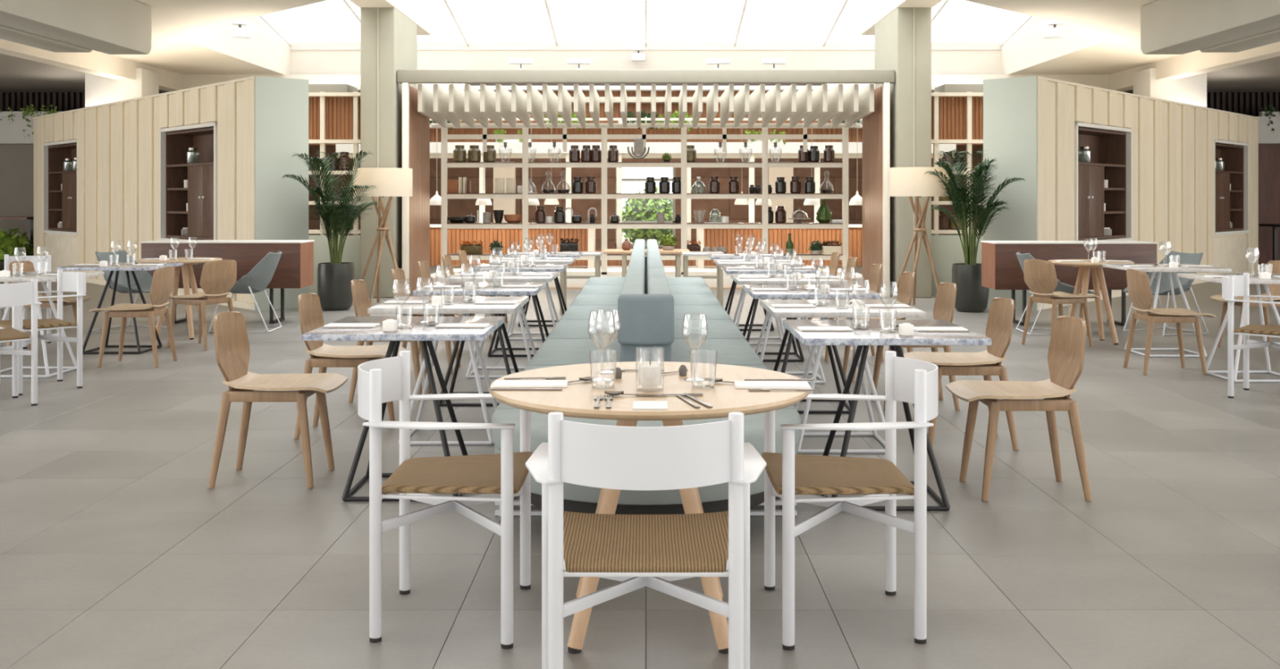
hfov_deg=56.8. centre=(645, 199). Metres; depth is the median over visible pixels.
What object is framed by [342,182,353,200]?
jar
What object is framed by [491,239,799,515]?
banquette
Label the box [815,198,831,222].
vase
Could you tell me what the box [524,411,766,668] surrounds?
armchair
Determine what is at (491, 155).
jar
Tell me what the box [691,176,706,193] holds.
flask
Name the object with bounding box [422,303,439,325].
tumbler
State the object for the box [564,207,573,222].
tap
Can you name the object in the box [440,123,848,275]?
shelving
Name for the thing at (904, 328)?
candle
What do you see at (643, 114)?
trailing plant
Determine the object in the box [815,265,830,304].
wine glass
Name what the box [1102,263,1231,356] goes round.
dining table
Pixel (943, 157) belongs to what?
jar
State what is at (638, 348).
tumbler
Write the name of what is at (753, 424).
seat cushion
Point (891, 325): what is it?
spoon
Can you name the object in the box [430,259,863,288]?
platform
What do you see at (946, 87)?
trim
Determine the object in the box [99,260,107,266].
candle holder
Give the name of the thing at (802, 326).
fork
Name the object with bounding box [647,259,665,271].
cushion
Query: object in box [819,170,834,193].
decanter
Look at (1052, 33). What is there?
ceiling light
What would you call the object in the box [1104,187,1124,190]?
shelf
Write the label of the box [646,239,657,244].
cushion
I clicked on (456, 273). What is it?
napkin
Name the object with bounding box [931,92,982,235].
shelving unit
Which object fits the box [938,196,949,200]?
jar
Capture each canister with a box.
[482,212,490,222]
[657,212,664,222]
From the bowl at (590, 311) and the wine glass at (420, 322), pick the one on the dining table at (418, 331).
the wine glass at (420, 322)
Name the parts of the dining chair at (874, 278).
leg, leg, backrest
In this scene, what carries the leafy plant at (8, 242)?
on the floor
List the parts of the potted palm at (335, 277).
stem, stem, stem, stem, stem, stem, stem, stem, stem, stem, stem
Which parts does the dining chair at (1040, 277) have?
leg, backrest, leg, seat frame, leg, seat, leg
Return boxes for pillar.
[84,67,158,107]
[360,7,417,297]
[875,7,931,297]
[1133,67,1206,107]
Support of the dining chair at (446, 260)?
on the floor
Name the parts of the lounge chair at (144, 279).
leg, leg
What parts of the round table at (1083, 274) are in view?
leg, leg, leg, leg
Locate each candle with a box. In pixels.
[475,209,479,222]
[638,360,661,386]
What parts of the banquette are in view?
frame, panel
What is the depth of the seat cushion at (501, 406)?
6.06 m
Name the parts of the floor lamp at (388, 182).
leg, leg, leg, lamp shade, leg, leg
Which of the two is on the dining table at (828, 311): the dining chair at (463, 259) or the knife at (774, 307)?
the knife at (774, 307)
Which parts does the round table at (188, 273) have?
leg, leg, leg, leg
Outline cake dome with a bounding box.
[788,209,810,222]
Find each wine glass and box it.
[392,279,410,326]
[416,277,433,323]
[435,264,450,303]
[460,262,474,300]
[587,311,615,381]
[595,308,620,373]
[682,313,707,381]
[810,257,823,290]
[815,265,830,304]
[840,267,855,306]
[852,279,870,326]
[879,281,897,329]
[1247,248,1258,275]
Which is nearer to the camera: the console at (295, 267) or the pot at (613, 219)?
the console at (295, 267)
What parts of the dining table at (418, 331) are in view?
leg, leg, leg, leg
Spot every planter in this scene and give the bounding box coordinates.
[460,240,483,253]
[560,237,578,251]
[686,240,701,251]
[821,240,841,254]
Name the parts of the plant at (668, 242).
pot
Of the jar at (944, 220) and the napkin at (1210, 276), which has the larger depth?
the jar at (944, 220)
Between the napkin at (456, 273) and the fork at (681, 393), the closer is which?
the fork at (681, 393)
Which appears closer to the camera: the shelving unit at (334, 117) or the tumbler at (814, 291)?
the tumbler at (814, 291)
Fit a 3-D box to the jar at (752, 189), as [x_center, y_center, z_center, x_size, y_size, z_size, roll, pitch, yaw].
[1.651,-0.165,18.427,0.090,0.134,0.090,0,0,35]
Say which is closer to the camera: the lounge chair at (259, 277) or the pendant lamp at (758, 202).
the lounge chair at (259, 277)
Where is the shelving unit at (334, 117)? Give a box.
[308,92,360,235]
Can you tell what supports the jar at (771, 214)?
on the shelving at (525, 164)
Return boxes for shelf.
[48,170,76,173]
[48,190,62,191]
[48,208,62,210]
[166,162,213,167]
[167,187,187,190]
[167,210,187,213]
[1078,162,1125,167]
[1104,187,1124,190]
[1104,210,1124,213]
[1215,170,1243,173]
[1230,190,1242,191]
[1230,208,1242,210]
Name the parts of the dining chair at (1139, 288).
leg, backrest, leg, seat frame, seat, leg, leg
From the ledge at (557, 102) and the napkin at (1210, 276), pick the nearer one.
the napkin at (1210, 276)
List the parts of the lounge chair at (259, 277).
leg, leg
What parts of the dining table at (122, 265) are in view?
leg, leg, leg, leg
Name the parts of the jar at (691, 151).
lid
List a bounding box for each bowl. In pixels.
[392,279,410,302]
[416,277,433,300]
[447,217,466,222]
[503,214,522,222]
[587,311,615,346]
[595,308,620,342]
[682,313,707,349]
[852,279,870,304]
[879,281,897,306]
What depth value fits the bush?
31.15 m
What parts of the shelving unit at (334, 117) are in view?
post, shelf, slat panel, shelf, shelf, shelf, shelf, post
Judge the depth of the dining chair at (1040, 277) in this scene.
10.61 m
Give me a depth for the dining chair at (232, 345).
5.56 m
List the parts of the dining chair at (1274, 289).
leg, leg, seat, seat frame, leg, backrest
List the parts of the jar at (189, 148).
lid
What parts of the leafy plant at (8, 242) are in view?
pot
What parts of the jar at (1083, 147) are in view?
lid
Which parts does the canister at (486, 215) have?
lid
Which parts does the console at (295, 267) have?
panel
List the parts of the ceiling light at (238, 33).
plate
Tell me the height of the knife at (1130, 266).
0.004 m
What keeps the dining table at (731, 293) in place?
on the floor
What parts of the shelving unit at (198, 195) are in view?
panel, panel, panel, door, panel, door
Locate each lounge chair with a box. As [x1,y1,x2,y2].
[92,249,167,333]
[208,250,282,333]
[1015,251,1093,334]
[1123,250,1208,335]
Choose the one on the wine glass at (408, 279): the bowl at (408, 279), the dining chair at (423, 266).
the bowl at (408, 279)
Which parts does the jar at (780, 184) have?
lid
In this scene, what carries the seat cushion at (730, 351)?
on the banquette
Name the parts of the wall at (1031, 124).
panel, panel, niche frame, baseboard, panel, niche frame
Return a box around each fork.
[337,322,380,323]
[503,376,565,378]
[594,394,603,407]
[604,394,613,407]
[605,368,664,371]
[635,392,702,395]
[747,388,813,390]
[801,325,845,326]
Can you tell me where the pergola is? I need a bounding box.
[396,57,894,297]
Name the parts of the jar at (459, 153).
lid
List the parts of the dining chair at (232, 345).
leg, backrest, leg, seat frame, seat, leg, leg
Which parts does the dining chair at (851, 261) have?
seat frame, backrest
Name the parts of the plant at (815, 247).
pot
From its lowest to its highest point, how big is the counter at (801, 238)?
0.730 m
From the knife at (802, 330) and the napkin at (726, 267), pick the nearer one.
the knife at (802, 330)
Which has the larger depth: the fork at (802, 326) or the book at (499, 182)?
the book at (499, 182)
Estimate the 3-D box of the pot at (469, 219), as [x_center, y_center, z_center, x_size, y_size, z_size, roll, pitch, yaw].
[-2.734,0.287,18.407,0.170,0.150,0.170,0,0,27]
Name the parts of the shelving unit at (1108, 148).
door, panel, door, panel, panel, panel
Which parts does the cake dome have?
plate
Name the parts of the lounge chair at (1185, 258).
leg, leg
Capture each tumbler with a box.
[395,306,413,328]
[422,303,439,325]
[440,286,454,305]
[462,293,475,302]
[589,351,617,388]
[638,348,662,368]
[689,350,717,388]
[807,277,819,291]
[813,291,827,306]
[835,289,849,308]
[852,306,870,329]
[879,310,897,333]
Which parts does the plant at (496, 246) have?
pot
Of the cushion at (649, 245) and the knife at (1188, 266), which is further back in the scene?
the cushion at (649, 245)
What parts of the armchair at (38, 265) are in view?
leg, leg, backrest, leg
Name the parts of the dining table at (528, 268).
leg, leg, leg, leg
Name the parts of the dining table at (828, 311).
leg, leg, leg, leg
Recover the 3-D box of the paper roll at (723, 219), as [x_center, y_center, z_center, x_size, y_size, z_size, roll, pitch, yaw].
[1.228,0.311,18.432,0.120,0.103,0.120,0,0,-23]
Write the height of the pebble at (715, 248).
0.120 m
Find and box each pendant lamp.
[429,191,440,204]
[475,127,492,204]
[528,191,539,204]
[543,127,559,204]
[734,191,748,204]
[755,198,771,204]
[804,127,820,204]
[848,121,862,204]
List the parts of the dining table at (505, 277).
leg, leg, leg, leg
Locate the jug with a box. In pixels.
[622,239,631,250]
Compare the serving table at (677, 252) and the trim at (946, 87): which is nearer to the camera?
the serving table at (677, 252)
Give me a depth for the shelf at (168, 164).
15.84 m
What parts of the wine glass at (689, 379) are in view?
stem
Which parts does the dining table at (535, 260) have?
leg, leg, leg, leg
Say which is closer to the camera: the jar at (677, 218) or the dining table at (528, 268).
the dining table at (528, 268)
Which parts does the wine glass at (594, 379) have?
stem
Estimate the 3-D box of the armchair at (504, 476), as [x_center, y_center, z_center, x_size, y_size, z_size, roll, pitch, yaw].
[-0.644,0.914,3.760,0.530,0.812,0.610,0,0,0]
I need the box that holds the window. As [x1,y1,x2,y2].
[615,167,675,246]
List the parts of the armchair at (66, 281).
leg, seat, seat rail, armrest, leg, armrest, backrest, leg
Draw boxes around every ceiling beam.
[0,0,151,54]
[0,25,92,52]
[349,0,431,35]
[860,0,942,35]
[1140,0,1279,54]
[1200,28,1279,52]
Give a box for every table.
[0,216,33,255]
[0,271,104,377]
[56,262,183,353]
[138,257,222,339]
[302,315,504,501]
[368,296,528,444]
[412,282,546,405]
[444,271,558,377]
[469,263,568,356]
[488,257,576,339]
[488,361,810,653]
[503,251,582,326]
[560,251,602,315]
[603,248,689,276]
[681,251,723,306]
[707,253,788,330]
[713,258,804,344]
[720,265,822,361]
[730,273,847,383]
[742,284,880,413]
[760,299,925,453]
[782,319,991,510]
[1048,258,1134,344]
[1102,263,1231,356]
[1177,273,1279,382]
[1258,223,1279,260]
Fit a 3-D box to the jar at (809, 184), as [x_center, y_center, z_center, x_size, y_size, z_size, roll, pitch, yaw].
[2.549,-0.225,18.409,0.170,0.254,0.170,0,0,28]
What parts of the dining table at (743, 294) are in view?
leg, leg, leg, leg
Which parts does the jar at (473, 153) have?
lid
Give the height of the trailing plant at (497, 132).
0.349 m
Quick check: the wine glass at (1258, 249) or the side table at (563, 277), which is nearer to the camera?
the wine glass at (1258, 249)
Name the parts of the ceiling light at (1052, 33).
plate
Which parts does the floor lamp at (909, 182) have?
leg, leg, lamp shade, leg, leg, leg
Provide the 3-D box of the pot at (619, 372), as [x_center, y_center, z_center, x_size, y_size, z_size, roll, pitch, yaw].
[-0.090,0.552,3.780,0.028,0.034,0.027,0,0,0]
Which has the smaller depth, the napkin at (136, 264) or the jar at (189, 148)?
the napkin at (136, 264)
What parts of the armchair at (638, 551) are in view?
armrest, leg, leg, seat, seat rail, backrest, leg, leg, armrest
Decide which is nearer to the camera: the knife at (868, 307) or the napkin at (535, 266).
the knife at (868, 307)
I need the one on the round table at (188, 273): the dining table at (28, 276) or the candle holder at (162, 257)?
the candle holder at (162, 257)
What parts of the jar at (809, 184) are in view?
lid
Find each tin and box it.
[183,179,187,187]
[517,185,522,193]
[831,219,842,222]
[1104,179,1107,187]
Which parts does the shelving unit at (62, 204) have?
panel, panel, door, panel, door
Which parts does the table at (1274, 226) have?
leg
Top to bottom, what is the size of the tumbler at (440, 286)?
0.095 m
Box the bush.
[622,186,672,243]
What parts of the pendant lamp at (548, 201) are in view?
lamp shade, cord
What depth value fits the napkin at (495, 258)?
11.31 m
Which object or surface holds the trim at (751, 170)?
on the platform
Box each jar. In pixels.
[62,158,73,170]
[186,147,199,164]
[326,152,338,170]
[330,182,342,200]
[337,151,351,170]
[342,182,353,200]
[453,145,466,161]
[467,145,480,161]
[483,145,496,161]
[534,205,546,222]
[554,206,564,222]
[568,145,580,161]
[572,177,582,193]
[581,145,591,161]
[585,176,595,193]
[589,213,595,222]
[591,145,601,161]
[608,145,618,161]
[644,177,655,193]
[658,177,670,193]
[671,177,680,193]
[675,213,680,222]
[686,145,696,161]
[709,176,719,193]
[728,176,738,193]
[749,184,755,193]
[755,184,760,193]
[768,184,772,193]
[768,206,773,222]
[775,177,786,193]
[775,205,786,222]
[790,176,800,193]
[798,145,808,161]
[804,177,815,193]
[808,146,819,161]
[823,145,834,161]
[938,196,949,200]
[938,210,950,230]
[941,151,953,170]
[949,211,961,230]
[953,152,964,170]
[1078,146,1091,163]
[1215,158,1224,170]
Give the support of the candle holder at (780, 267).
on the dining table at (728, 271)
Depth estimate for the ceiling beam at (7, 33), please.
12.62 m
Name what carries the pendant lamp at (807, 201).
hanging from the track
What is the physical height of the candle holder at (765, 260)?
0.050 m
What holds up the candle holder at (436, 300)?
on the dining table at (458, 306)
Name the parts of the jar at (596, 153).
lid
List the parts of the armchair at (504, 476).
leg, backrest, leg, armrest, armrest, seat rail, seat, leg, leg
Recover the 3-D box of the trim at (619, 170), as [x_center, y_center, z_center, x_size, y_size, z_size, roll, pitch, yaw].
[-0.469,0.175,20.700,0.090,1.970,0.100,0,0,0]
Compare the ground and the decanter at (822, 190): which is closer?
the decanter at (822, 190)
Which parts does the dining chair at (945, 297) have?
leg, leg, seat frame, leg, backrest, leg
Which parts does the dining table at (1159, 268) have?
leg, leg, leg, leg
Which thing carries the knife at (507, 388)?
on the round table at (577, 399)
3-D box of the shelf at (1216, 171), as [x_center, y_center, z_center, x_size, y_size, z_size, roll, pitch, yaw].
[9.685,-0.465,20.101,0.370,0.030,1.820,0,0,42]
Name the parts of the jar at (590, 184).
lid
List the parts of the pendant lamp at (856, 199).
lamp shade, cord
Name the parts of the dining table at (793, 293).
leg, leg, leg, leg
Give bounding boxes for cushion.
[491,408,799,456]
[494,364,562,410]
[526,338,620,365]
[545,320,617,339]
[560,305,617,319]
[569,293,620,306]
[577,284,622,294]
[585,276,625,284]
[617,293,674,345]
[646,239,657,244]
[646,243,658,249]
[646,247,660,256]
[646,252,662,277]
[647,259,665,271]
[647,267,666,279]
[647,276,671,293]
[666,276,707,285]
[668,284,714,294]
[671,293,722,306]
[671,338,765,366]
[674,305,733,320]
[674,320,746,340]
[736,364,797,411]
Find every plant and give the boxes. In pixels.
[0,103,60,137]
[0,226,33,271]
[429,120,452,130]
[488,240,503,253]
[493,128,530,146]
[543,111,587,131]
[617,110,658,130]
[656,111,700,131]
[659,231,677,250]
[662,152,671,161]
[745,128,786,144]
[808,240,822,253]
[835,120,862,130]
[1258,105,1279,130]
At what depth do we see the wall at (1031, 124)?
16.41 m
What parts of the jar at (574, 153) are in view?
lid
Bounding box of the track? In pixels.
[429,116,862,124]
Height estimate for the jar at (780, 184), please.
0.254 m
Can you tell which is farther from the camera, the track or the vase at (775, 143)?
the track
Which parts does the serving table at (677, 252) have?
leg, leg, leg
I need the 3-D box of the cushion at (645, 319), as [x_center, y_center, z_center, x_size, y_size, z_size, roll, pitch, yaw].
[0.000,0.553,5.480,0.260,0.223,0.180,0,0,0]
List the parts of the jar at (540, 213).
lid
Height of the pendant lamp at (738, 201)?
1.390 m
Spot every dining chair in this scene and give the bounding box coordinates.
[7,260,90,347]
[88,266,177,367]
[166,259,236,350]
[208,311,347,488]
[293,293,406,438]
[348,279,431,402]
[391,268,461,373]
[417,261,480,354]
[442,254,493,338]
[457,249,508,322]
[791,251,839,319]
[804,257,857,319]
[821,263,884,360]
[835,271,915,382]
[871,282,959,409]
[903,297,1018,450]
[945,315,1092,501]
[1021,258,1098,346]
[1123,268,1216,374]
[1209,260,1279,352]
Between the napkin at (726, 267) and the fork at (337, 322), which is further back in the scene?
the napkin at (726, 267)
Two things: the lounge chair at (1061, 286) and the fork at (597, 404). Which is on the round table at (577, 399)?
the fork at (597, 404)
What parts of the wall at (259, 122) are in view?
niche frame, panel, baseboard, niche frame, panel, panel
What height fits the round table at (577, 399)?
0.750 m
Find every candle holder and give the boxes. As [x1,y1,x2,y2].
[0,270,9,276]
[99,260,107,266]
[159,254,167,260]
[382,319,397,331]
[431,296,442,306]
[464,280,473,289]
[488,270,496,277]
[507,261,514,267]
[520,254,527,260]
[533,249,538,254]
[635,347,664,390]
[751,251,755,256]
[763,257,769,262]
[775,263,782,270]
[792,272,800,279]
[819,284,830,293]
[852,299,863,310]
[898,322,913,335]
[1091,257,1098,262]
[1168,262,1177,267]
[1260,271,1271,279]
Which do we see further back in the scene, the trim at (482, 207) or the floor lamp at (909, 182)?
the trim at (482, 207)
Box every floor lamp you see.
[352,167,412,306]
[889,167,948,304]
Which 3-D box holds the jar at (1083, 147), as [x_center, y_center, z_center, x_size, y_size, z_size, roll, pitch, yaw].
[5.819,-0.593,15.697,0.160,0.225,0.160,0,0,-44]
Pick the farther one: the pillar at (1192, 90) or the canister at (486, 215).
the pillar at (1192, 90)
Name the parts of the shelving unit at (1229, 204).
door, panel, door, panel, panel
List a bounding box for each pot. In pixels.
[317,262,354,311]
[464,213,475,222]
[571,213,582,222]
[608,213,620,222]
[613,367,622,378]
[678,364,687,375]
[951,262,989,312]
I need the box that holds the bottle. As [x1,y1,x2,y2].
[786,233,793,253]
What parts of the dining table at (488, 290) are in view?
leg, leg, leg, leg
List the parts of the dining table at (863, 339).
leg, leg, leg, leg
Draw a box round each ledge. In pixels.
[351,85,939,91]
[429,123,862,128]
[557,102,719,102]
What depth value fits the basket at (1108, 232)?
16.04 m
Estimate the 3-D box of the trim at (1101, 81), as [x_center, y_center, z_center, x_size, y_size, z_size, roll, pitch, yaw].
[5.950,-2.160,21.650,5.300,0.240,0.100,0,0,0]
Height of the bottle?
0.320 m
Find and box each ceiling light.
[231,22,252,39]
[631,48,645,61]
[1043,22,1063,39]
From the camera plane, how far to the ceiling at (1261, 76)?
21.35 m
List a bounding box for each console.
[140,240,314,324]
[981,240,1158,325]
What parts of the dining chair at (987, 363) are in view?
leg, seat, seat frame, leg, backrest, leg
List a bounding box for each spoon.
[567,375,594,382]
[604,390,666,395]
[661,369,688,373]
[705,377,734,382]
[848,323,861,327]
[887,324,898,326]
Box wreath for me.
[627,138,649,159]
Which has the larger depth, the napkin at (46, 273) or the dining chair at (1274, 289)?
the dining chair at (1274, 289)
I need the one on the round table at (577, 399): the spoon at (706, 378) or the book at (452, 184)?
the spoon at (706, 378)
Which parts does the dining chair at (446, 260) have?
backrest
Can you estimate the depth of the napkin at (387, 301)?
6.52 m
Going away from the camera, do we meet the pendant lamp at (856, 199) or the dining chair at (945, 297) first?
the dining chair at (945, 297)
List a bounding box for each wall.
[0,92,164,111]
[0,116,33,144]
[0,144,33,244]
[31,75,308,310]
[308,91,982,145]
[308,145,982,251]
[308,235,360,295]
[931,235,982,295]
[982,75,1259,311]
[1126,92,1279,116]
[1257,116,1279,144]
[1257,144,1279,266]
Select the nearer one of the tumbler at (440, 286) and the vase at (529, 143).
the tumbler at (440, 286)
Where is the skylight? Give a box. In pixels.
[235,0,1056,49]
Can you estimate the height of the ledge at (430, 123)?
0.070 m
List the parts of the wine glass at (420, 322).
stem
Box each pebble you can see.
[702,246,711,251]
[711,246,719,251]
[719,246,727,253]
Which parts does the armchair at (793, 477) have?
leg, leg, seat, seat rail, armrest, armrest, leg, backrest, leg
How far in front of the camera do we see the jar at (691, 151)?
18.34 m
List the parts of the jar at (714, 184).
lid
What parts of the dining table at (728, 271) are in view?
leg, leg, leg, leg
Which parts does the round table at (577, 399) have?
leg, leg, leg, leg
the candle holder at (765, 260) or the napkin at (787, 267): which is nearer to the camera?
the napkin at (787, 267)
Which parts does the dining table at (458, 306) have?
leg, leg, leg, leg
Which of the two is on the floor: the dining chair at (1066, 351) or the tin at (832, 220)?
the dining chair at (1066, 351)
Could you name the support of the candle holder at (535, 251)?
on the dining table at (580, 253)
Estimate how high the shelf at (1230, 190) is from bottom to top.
0.030 m
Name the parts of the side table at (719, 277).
leg, leg, leg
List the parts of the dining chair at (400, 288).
backrest, leg, seat frame, seat, leg, leg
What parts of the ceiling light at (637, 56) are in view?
plate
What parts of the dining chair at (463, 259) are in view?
backrest, seat, leg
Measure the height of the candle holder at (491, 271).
0.050 m
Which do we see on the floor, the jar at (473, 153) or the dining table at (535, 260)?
the dining table at (535, 260)
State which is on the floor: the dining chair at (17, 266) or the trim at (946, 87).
the dining chair at (17, 266)
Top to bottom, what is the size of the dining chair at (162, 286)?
0.786 m
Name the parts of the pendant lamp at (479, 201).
cord, lamp shade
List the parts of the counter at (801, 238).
slat panel, panel, slat panel, panel, slat panel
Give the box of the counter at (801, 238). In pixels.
[429,224,862,268]
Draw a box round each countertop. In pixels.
[429,224,440,227]
[848,224,862,227]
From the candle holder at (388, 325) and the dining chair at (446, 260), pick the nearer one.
the candle holder at (388, 325)
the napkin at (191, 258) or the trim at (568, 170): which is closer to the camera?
the napkin at (191, 258)
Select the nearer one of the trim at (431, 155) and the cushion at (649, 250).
the cushion at (649, 250)
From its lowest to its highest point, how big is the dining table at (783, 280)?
0.749 m
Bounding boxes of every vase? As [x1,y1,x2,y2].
[493,209,503,222]
[498,142,511,161]
[528,142,536,161]
[547,142,560,161]
[713,142,727,159]
[738,142,752,159]
[768,142,782,161]
[815,198,831,222]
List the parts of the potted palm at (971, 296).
stem, stem, stem, stem, stem, stem, stem, stem, stem, stem, stem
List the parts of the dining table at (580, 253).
leg, leg, leg, leg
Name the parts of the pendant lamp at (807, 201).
lamp shade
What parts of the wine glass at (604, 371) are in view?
stem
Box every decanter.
[541,170,555,193]
[555,170,570,192]
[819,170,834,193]
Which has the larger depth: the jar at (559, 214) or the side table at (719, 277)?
the jar at (559, 214)
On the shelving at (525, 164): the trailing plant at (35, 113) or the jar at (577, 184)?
the jar at (577, 184)
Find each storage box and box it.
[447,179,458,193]
[466,180,471,193]
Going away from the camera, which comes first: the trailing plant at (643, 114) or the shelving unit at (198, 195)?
the shelving unit at (198, 195)
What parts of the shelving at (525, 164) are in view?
post, rail, shelf, shelf, shelf, shelf, rail, rail, rail, rail, post, shelf, shelf, shelf, rail, rail, rail, rail, rail, post, shelf, rail, shelf, shelf, shelf, rail, rail, rail, rail, rail, rail, post, rail, shelf, shelf, shelf, rail, rail, rail, rail, post, shelf, shelf, shelf, rail, rail, rail, rail, shelf, rail, post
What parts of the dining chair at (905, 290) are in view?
leg, leg, seat, backrest, leg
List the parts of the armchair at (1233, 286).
leg, backrest, leg, armrest, seat, seat rail, armrest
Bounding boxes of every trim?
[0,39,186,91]
[182,74,464,88]
[308,84,357,92]
[335,142,955,153]
[337,153,954,158]
[469,84,822,85]
[479,153,484,222]
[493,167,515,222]
[565,153,571,222]
[616,153,622,248]
[686,167,691,244]
[748,153,754,222]
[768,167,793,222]
[813,153,820,222]
[827,74,1108,88]
[934,84,982,92]
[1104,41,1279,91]
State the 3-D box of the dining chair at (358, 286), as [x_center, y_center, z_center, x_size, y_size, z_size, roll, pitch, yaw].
[-1.679,0.927,7.901,0.562,0.786,0.451,0,0,-2]
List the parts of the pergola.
post, spotlight, spotlight, portal canopy, spotlight, post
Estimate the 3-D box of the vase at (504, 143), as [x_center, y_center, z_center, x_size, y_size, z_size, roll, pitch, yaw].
[-2.189,-0.737,18.427,0.210,0.310,0.210,0,0,-18]
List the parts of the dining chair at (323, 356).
leg, backrest, leg, seat frame, seat, leg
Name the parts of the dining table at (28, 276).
leg, leg, leg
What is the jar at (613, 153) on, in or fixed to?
on the shelving at (525, 164)
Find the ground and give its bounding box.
[622,230,672,243]
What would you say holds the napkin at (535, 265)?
on the dining table at (528, 268)
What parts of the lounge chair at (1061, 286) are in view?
leg, leg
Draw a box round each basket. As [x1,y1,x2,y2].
[57,221,62,227]
[181,227,187,235]
[1104,226,1111,235]
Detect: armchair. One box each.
[0,253,53,348]
[0,269,85,395]
[0,278,41,405]
[357,350,533,648]
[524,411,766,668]
[761,350,937,649]
[1222,272,1279,398]
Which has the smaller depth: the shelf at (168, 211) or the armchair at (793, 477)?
the armchair at (793, 477)
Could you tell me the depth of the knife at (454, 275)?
8.84 m
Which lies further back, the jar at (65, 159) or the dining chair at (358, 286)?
the jar at (65, 159)
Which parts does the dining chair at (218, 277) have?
leg, seat, leg, seat frame, leg, backrest, leg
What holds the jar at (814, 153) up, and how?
on the shelving at (525, 164)
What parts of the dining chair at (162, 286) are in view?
leg, leg, seat, seat frame, leg, backrest, leg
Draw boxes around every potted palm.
[282,149,381,311]
[924,148,1025,312]
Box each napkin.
[41,273,57,275]
[74,263,99,265]
[132,263,163,265]
[144,257,168,259]
[186,257,214,259]
[324,323,380,327]
[384,300,429,303]
[423,284,461,287]
[435,323,489,327]
[454,273,485,275]
[474,300,518,303]
[476,265,504,266]
[491,379,568,387]
[495,257,519,259]
[501,284,537,287]
[520,273,551,275]
[535,265,563,266]
[547,257,571,259]
[632,400,667,408]
[718,260,743,261]
[726,266,755,268]
[733,380,811,388]
[737,275,769,278]
[751,288,789,290]
[770,303,816,306]
[786,266,815,268]
[796,326,852,330]
[805,275,838,277]
[830,288,868,290]
[863,303,910,306]
[913,326,968,330]
[1055,260,1083,262]
[1102,260,1130,262]
[1123,265,1153,266]
[1181,265,1212,266]
[1204,275,1225,277]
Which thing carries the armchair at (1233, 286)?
on the floor
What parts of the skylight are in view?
pane, pane, pane, pane, eave rail, pane, pane, pane, pane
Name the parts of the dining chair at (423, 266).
leg, backrest, seat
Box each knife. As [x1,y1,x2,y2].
[322,326,373,328]
[382,302,423,303]
[423,287,457,288]
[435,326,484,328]
[453,275,483,275]
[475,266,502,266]
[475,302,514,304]
[488,387,562,390]
[501,286,535,287]
[520,275,550,275]
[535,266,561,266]
[675,394,700,407]
[684,393,712,407]
[739,277,769,278]
[744,378,814,380]
[754,289,789,290]
[773,306,816,307]
[801,329,853,331]
[808,277,839,278]
[833,289,869,290]
[868,306,911,307]
[918,330,969,331]
[1060,261,1084,262]
[1108,261,1133,262]
[1129,266,1156,266]
[1188,266,1214,266]
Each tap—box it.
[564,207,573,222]
[586,207,596,222]
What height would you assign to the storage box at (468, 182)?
0.200 m
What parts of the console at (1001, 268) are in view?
panel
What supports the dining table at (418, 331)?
on the floor
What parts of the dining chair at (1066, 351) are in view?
leg, leg, seat, seat frame, leg, backrest, leg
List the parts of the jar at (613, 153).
lid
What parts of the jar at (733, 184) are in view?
lid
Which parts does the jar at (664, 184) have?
lid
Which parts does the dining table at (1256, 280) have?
leg, leg, leg, leg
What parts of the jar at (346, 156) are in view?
lid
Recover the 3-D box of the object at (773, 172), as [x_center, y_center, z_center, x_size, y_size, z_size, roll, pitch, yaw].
[2.789,0.190,24.500,0.500,1.940,0.200,0,0,0]
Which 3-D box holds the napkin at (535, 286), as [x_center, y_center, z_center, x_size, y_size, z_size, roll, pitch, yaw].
[-0.825,0.566,7.744,0.230,0.008,0.110,0,0,1]
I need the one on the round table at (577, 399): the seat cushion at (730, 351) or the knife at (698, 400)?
the knife at (698, 400)
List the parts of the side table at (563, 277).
leg, leg, leg, leg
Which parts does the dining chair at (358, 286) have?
leg, backrest, leg, seat frame, leg, leg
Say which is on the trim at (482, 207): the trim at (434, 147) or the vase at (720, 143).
the trim at (434, 147)
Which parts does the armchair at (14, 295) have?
seat, seat rail, leg, backrest, leg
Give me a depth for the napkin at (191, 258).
11.25 m
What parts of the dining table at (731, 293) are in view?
leg, leg, leg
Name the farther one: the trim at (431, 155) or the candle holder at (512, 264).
the trim at (431, 155)
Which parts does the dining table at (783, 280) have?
leg, leg, leg, leg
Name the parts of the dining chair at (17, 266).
backrest, seat frame, leg, seat, leg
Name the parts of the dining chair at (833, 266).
backrest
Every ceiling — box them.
[0,53,169,92]
[92,0,1199,74]
[1122,56,1279,92]
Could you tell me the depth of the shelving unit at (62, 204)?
20.67 m
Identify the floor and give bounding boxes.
[0,266,1279,668]

